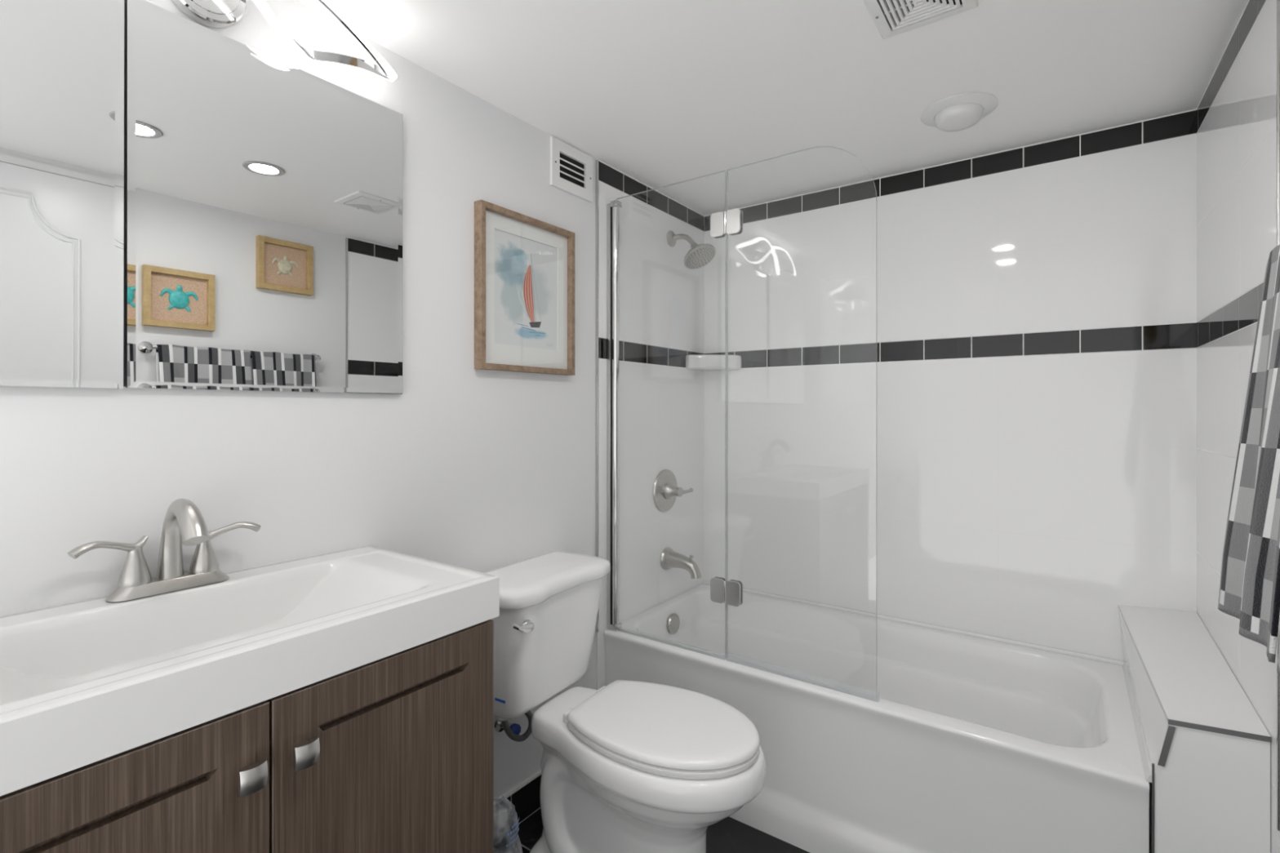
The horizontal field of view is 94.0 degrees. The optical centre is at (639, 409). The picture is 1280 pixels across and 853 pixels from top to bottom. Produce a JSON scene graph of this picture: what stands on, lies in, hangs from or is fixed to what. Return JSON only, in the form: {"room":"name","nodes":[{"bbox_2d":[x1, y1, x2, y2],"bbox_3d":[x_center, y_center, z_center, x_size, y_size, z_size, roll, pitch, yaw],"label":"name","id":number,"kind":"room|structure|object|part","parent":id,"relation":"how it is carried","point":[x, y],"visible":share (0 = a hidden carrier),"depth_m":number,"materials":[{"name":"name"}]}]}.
{"room":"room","nodes":[
{"label":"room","id":0,"kind":"room"},
{"bbox_2d":[0,0,704,798],"bbox_3d":[-1.061,0.184,0.950,0.104,2.149,4.700,0,0,36],"label":"wall","id":1,"kind":"structure","parent":0,"point":[467,467],"depth_m":1.58,"materials":[{"name":"white paint"}]},
{"bbox_2d":[0,0,402,394],"bbox_3d":[-0.914,-0.391,1.052,0.024,0.708,1.087,0,0,36],"label":"mirror","id":2,"kind":"object","parent":1,"relation":"attached to","point":[184,204],"visible":1,"depth_m":1.12,"materials":[{"name":"grey"}]},
{"bbox_3d":[-1.070,-0.391,0.830,0.017,0.708,0.544,0,0,36],"label":"mirror door","id":3,"kind":"part","parent":2,"relation":"part of","materials":[{"name":"silver metal"}]},
{"bbox_3d":[-0.753,-0.388,1.275,0.009,0.698,0.536,0,0,36],"label":"mirror door","id":4,"kind":"part","parent":2,"relation":"part of","materials":[{"name":"silver metal"}]},
{"bbox_2d":[171,0,397,82],"bbox_3d":[-0.806,-0.816,1.124,0.112,0.143,0.732,0,0,36],"label":"wall lamp","id":5,"kind":"object","parent":1,"relation":"attached to","point":[219,14],"visible":1,"depth_m":1.20,"materials":[{"name":"silver metal"}]},
{"bbox_2d":[494,710,532,742],"bbox_3d":[-0.379,0.901,1.733,0.093,0.117,0.129,0,0,36],"label":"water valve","id":6,"kind":"object","parent":1,"relation":"attached to","point":[513,731],"visible":0.7,"depth_m":1.73,"materials":[{"name":"silver metal"}]},
{"bbox_3d":[-0.363,0.927,1.729,0.035,0.036,0.022,0,0,-44],"label":"valve handle","id":7,"kind":"part","parent":6,"relation":"part of","materials":[{"name":"blue plastic"}]},
{"bbox_2d":[498,768,542,823],"bbox_3d":[-0.796,1.202,1.225,0.011,0.114,2.255,0,0,36],"label":"baseboard","id":8,"kind":"structure","parent":1,"relation":"attached to","point":[525,796],"depth_m":1.84,"materials":[{"name":"black tile"}]},
{"bbox_2d":[474,199,574,375],"bbox_3d":[-0.342,-0.351,1.836,0.031,0.473,0.390,0,0,36],"label":"picture","id":9,"kind":"object","parent":1,"relation":"attached to","point":[524,265],"visible":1,"depth_m":1.82,"materials":[{"name":"brown wood"}]},
{"bbox_2d":[494,229,556,350],"bbox_3d":[-0.350,-0.360,1.844,0.002,0.342,0.274,0,0,36],"label":"painting","id":10,"kind":"object","parent":9,"relation":"attached to","point":[526,262],"depth_m":1.84,"materials":[{"name":"paper"}]},
{"bbox_2d":[550,136,592,202],"bbox_3d":[-0.228,-0.805,2.012,0.012,0.157,0.203,0,0,36],"label":"air vent","id":11,"kind":"object","parent":1,"relation":"in","point":[571,168],"visible":1,"depth_m":2.01,"materials":[{"name":"white plastic"}]},
{"bbox_2d":[595,160,598,631],"bbox_3d":[-0.152,-0.049,2.120,0.008,1.675,0.009,0,0,36],"label":"trim","id":12,"kind":"structure","parent":1,"relation":"attached to","point":[597,161],"depth_m":2.12,"materials":[{"name":"grey metal"}]},
{"bbox_2d":[653,469,693,511],"bbox_3d":[0.150,0.335,2.441,0.115,0.176,0.176,0,0,36],"label":"shower valve","id":13,"kind":"object","parent":1,"relation":"attached to","point":[665,490],"visible":1,"depth_m":2.44,"materials":[{"name":"silver metal"}]},
{"bbox_3d":[0.143,0.335,2.446,0.072,0.068,0.068,0,0,36],"label":"handle","id":14,"kind":"part","parent":13,"relation":"part of","materials":[{"name":"silver metal"}]},
{"bbox_3d":[0.190,0.331,2.437,0.056,0.024,0.017,0,0,-16],"label":"lever","id":15,"kind":"part","parent":13,"relation":"part of","materials":[{"name":"silver metal"}]},
{"bbox_2d":[660,546,701,578],"bbox_3d":[0.177,0.625,2.436,0.164,0.106,0.094,0,0,36],"label":"tub spout","id":16,"kind":"object","parent":1,"relation":"attached to","point":[669,559],"visible":1,"depth_m":2.42,"materials":[{"name":"silver metal"}]},
{"bbox_2d":[666,230,715,269],"bbox_3d":[0.210,-0.667,2.448,0.204,0.172,0.139,0,0,36],"label":"shower","id":17,"kind":"object","parent":1,"relation":"attached to","point":[698,256],"visible":1,"depth_m":2.43,"materials":[{"name":"silver metal"}]},
{"bbox_3d":[0.184,-0.700,2.475,0.112,0.065,0.021,0,0,36],"label":"arm","id":18,"kind":"part","parent":17,"relation":"part of","materials":[{"name":"silver metal"}]},
{"bbox_2d":[517,808,810,852],"bbox_3d":[0.147,1.309,1.004,2.000,0.100,3.200,0,0,36],"label":"floor","id":19,"kind":"structure","parent":0,"point":[728,835],"depth_m":1.75,"materials":[{"name":"black tile"}]},
{"bbox_2d":[0,619,493,852],"bbox_3d":[-0.688,0.832,0.963,0.489,0.854,0.787,0,0,36],"label":"vanity cabinet","id":20,"kind":"object","parent":19,"relation":"on","point":[393,753],"visible":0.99,"depth_m":0.88,"materials":[{"name":"brown wood"}]},
{"bbox_3d":[-0.638,0.783,0.681,0.018,0.751,0.388,0,0,36],"label":"door","id":21,"kind":"part","parent":20,"relation":"part of","materials":[{"name":"brown wood"}]},
{"bbox_2d":[0,545,499,795],"bbox_3d":[-0.700,0.381,0.971,0.462,0.112,0.815,0,0,36],"label":"sink","id":22,"kind":"object","parent":20,"relation":"in","point":[84,682],"visible":1,"depth_m":0.93,"materials":[{"name":"white ceramic"}]},
{"bbox_2d":[67,497,260,601],"bbox_3d":[-0.805,0.239,1.049,0.166,0.167,0.280,0,0,36],"label":"faucet","id":23,"kind":"object","parent":22,"relation":"on","point":[184,523],"visible":1,"depth_m":1.05,"materials":[{"name":"silver metal"}]},
{"bbox_3d":[-0.894,0.232,1.007,0.023,0.028,0.110,0,0,25],"label":"lever","id":24,"kind":"part","parent":23,"relation":"part of","materials":[{"name":"silver metal"}]},
{"bbox_3d":[-0.880,0.269,1.040,0.045,0.068,0.045,0,0,36],"label":"handle","id":25,"kind":"part","parent":23,"relation":"part of","materials":[{"name":"silver metal"}]},
{"bbox_3d":[-0.850,0.312,1.081,0.055,0.021,0.180,0,0,36],"label":"plate","id":26,"kind":"part","parent":23,"relation":"part of","materials":[{"name":"silver metal"}]},
{"bbox_3d":[-0.804,0.231,1.048,0.164,0.150,0.040,0,0,36],"label":"spout","id":27,"kind":"part","parent":23,"relation":"part of","materials":[{"name":"silver metal"}]},
{"bbox_3d":[-0.820,0.269,1.123,0.045,0.068,0.045,0,0,36],"label":"handle","id":28,"kind":"part","parent":23,"relation":"part of","materials":[{"name":"silver metal"}]},
{"bbox_3d":[-0.793,0.232,1.147,0.110,0.028,0.023,0,0,-43],"label":"lever","id":29,"kind":"part","parent":23,"relation":"part of","materials":[{"name":"silver metal"}]},
{"bbox_3d":[-0.521,0.493,0.801,0.029,0.033,0.033,0,0,36],"label":"knob","id":30,"kind":"part","parent":20,"relation":"part of","materials":[{"name":"silver metal"}]},
{"bbox_3d":[-0.481,0.493,0.857,0.029,0.033,0.033,0,0,36],"label":"knob","id":31,"kind":"part","parent":20,"relation":"part of","materials":[{"name":"silver metal"}]},
{"bbox_3d":[-0.406,0.783,1.001,0.018,0.751,0.395,0,0,36],"label":"door","id":32,"kind":"part","parent":20,"relation":"part of","materials":[{"name":"brown wood"}]},
{"bbox_2d":[493,795,523,852],"bbox_3d":[-0.362,1.116,1.498,0.135,0.282,0.143,0,0,36],"label":"plastic bag","id":33,"kind":"object","parent":19,"relation":"on","point":[506,839],"visible":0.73,"depth_m":1.47,"materials":[{"name":"blue"}]},
{"bbox_2d":[506,821,519,846],"bbox_3d":[-0.312,1.044,1.476,0.006,0.042,0.052,0,0,25],"label":"print","id":34,"kind":"object","parent":33,"relation":"attached to","point":[512,827],"depth_m":1.47,"materials":[{"name":"blue"}]},
{"bbox_2d":[483,550,765,852],"bbox_3d":[-0.062,0.859,1.572,0.782,0.800,0.452,0,0,32],"label":"toilet","id":35,"kind":"object","parent":19,"relation":"on","point":[627,766],"visible":0.99,"depth_m":1.53,"materials":[{"name":"white ceramic"}]},
{"bbox_3d":[-0.292,0.547,1.497,0.027,0.046,0.082,0,0,32],"label":"flush lever","id":36,"kind":"part","parent":35,"relation":"part of","materials":[{"name":"silver metal"}]},
{"bbox_3d":[-0.293,0.663,1.721,0.219,0.320,0.414,0,0,32],"label":"tank","id":37,"kind":"part","parent":35,"relation":"part of","materials":[{"name":"white ceramic"}]},
{"bbox_3d":[-0.287,0.480,1.718,0.246,0.044,0.442,0,0,32],"label":"tank lid","id":38,"kind":"part","parent":35,"relation":"part of","materials":[{"name":"white ceramic"}]},
{"bbox_3d":[0.006,1.042,1.557,0.652,0.434,0.371,0,0,32],"label":"bowl","id":39,"kind":"part","parent":35,"relation":"part of","materials":[{"name":"white ceramic"}]},
{"bbox_3d":[0.068,0.815,1.518,0.477,0.019,0.346,0,0,32],"label":"seat","id":40,"kind":"part","parent":35,"relation":"part of","materials":[{"name":"white plastic"}]},
{"bbox_3d":[0.068,0.791,1.518,0.477,0.025,0.346,0,0,32],"label":"seat lid","id":41,"kind":"part","parent":35,"relation":"part of","materials":[{"name":"white plastic"}]},
{"bbox_2d":[603,580,1149,852],"bbox_3d":[0.689,1.021,2.002,1.500,0.476,0.736,0,0,36],"label":"bathtub","id":42,"kind":"object","parent":19,"relation":"on","point":[969,742],"visible":0.82,"depth_m":1.74,"materials":[{"name":"white ceramic"}]},
{"bbox_3d":[0.139,0.864,2.408,0.016,0.081,0.082,0,0,36],"label":"overflow plate","id":43,"kind":"part","parent":42,"relation":"part of","materials":[{"name":"silver metal"}]},
{"bbox_2d":[606,146,876,699],"bbox_3d":[0.269,0.017,1.900,0.940,1.556,0.036,0,0,36],"label":"screen","id":44,"kind":"object","parent":42,"relation":"on","point":[730,222],"visible":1,"depth_m":2.14,"materials":[{"name":"clear glass"}]},
{"bbox_3d":[0.095,0.014,2.027,0.438,1.550,0.008,0,0,36],"label":"glass panel","id":45,"kind":"part","parent":44,"relation":"part of","materials":[{"name":"grey"}]},
{"bbox_3d":[0.252,0.577,1.913,0.048,0.076,0.023,0,0,36],"label":"plate","id":46,"kind":"part","parent":44,"relation":"part of","materials":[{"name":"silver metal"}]},
{"bbox_3d":[0.252,-0.591,1.913,0.048,0.076,0.023,0,0,36],"label":"plate","id":47,"kind":"part","parent":44,"relation":"part of","materials":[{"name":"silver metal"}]},
{"bbox_3d":[0.297,0.577,1.880,0.048,0.076,0.023,0,0,36],"label":"plate","id":48,"kind":"part","parent":44,"relation":"part of","materials":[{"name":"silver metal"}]},
{"bbox_3d":[0.297,-0.591,1.880,0.048,0.076,0.023,0,0,36],"label":"plate","id":49,"kind":"part","parent":44,"relation":"part of","materials":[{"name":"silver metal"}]},
{"bbox_3d":[0.462,0.014,1.763,0.454,1.550,0.008,0,0,36],"label":"glass panel","id":50,"kind":"part","parent":44,"relation":"part of","materials":[{"name":"grey"}]},
{"bbox_2d":[1117,604,1271,852],"bbox_3d":[1.364,0.928,1.517,0.196,0.662,0.734,0,0,36],"label":"bench","id":51,"kind":"object","parent":19,"relation":"on","point":[1204,748],"visible":0.98,"depth_m":1.25,"materials":[{"name":"white tile"}]},
{"bbox_2d":[294,0,1248,215],"bbox_3d":[0.147,-0.940,1.004,2.000,0.100,3.200,0,0,36],"label":"ceiling","id":52,"kind":"structure","parent":0,"point":[661,93],"depth_m":1.58,"materials":[{"name":"white paint"}]},
{"bbox_2d":[862,0,978,39],"bbox_3d":[0.604,-0.884,1.288,0.200,0.012,0.200,0,0,36],"label":"ceiling vent","id":53,"kind":"object","parent":52,"relation":"in","point":[891,18],"visible":1,"depth_m":1.32,"materials":[{"name":"white plastic"}]},
{"bbox_2d":[920,92,998,132],"bbox_3d":[0.946,-0.866,1.774,0.204,0.046,0.204,0,0,36],"label":"ceiling light","id":54,"kind":"object","parent":52,"relation":"attached to","point":[957,113],"visible":1,"depth_m":1.73,"materials":[{"name":"white plastic"}]},
{"bbox_2d":[704,109,1196,661],"bbox_3d":[1.093,0.184,2.230,1.900,2.149,0.104,0,0,36],"label":"wall","id":55,"kind":"structure","parent":0,"point":[962,396],"depth_m":2.10,"materials":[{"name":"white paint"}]},
{"bbox_2d":[685,355,741,371],"bbox_3d":[0.323,-0.207,2.614,0.193,0.063,0.173,0,0,36],"label":"corner shelf","id":56,"kind":"object","parent":55,"relation":"attached to","point":[695,362],"visible":0.96,"depth_m":2.59,"materials":[{"name":"white ceramic"}]},
{"bbox_2d":[1196,0,1279,852],"bbox_3d":[0.865,0.184,0.486,0.229,2.149,3.200,0,0,36],"label":"wall","id":57,"kind":"structure","parent":0,"point":[1237,111],"depth_m":1.41,"materials":[{"name":"white paint"}]},
{"bbox_2d":[1276,0,1279,831],"bbox_3d":[1.202,-0.049,1.118,0.012,1.675,0.008,0,0,36],"label":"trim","id":58,"kind":"structure","parent":57,"relation":"attached to","point":[1277,1],"depth_m":1.12,"materials":[{"name":"grey metal"}]},
{"bbox_3d":[0.903,-0.253,0.728,0.065,0.048,0.705,0,0,36],"label":"towel bar","id":59,"kind":"object","parent":57,"relation":"attached to","visible":0},
{"bbox_2d":[1217,244,1279,662],"bbox_3d":[0.965,0.038,0.897,0.103,0.613,0.278,0,0,36],"label":"towel","id":60,"kind":"object","parent":59,"relation":"hanging from","point":[1250,585],"visible":1,"depth_m":0.91,"materials":[{"name":"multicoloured fabric"}]},
{"bbox_2d":[1276,641,1279,676],"bbox_3d":[0.793,0.043,0.646,0.101,0.623,0.344,0,0,36],"label":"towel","id":61,"kind":"object","parent":59,"relation":"hanging from","point":[1278,660],"visible":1,"depth_m":0.80,"materials":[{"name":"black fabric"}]}
]}

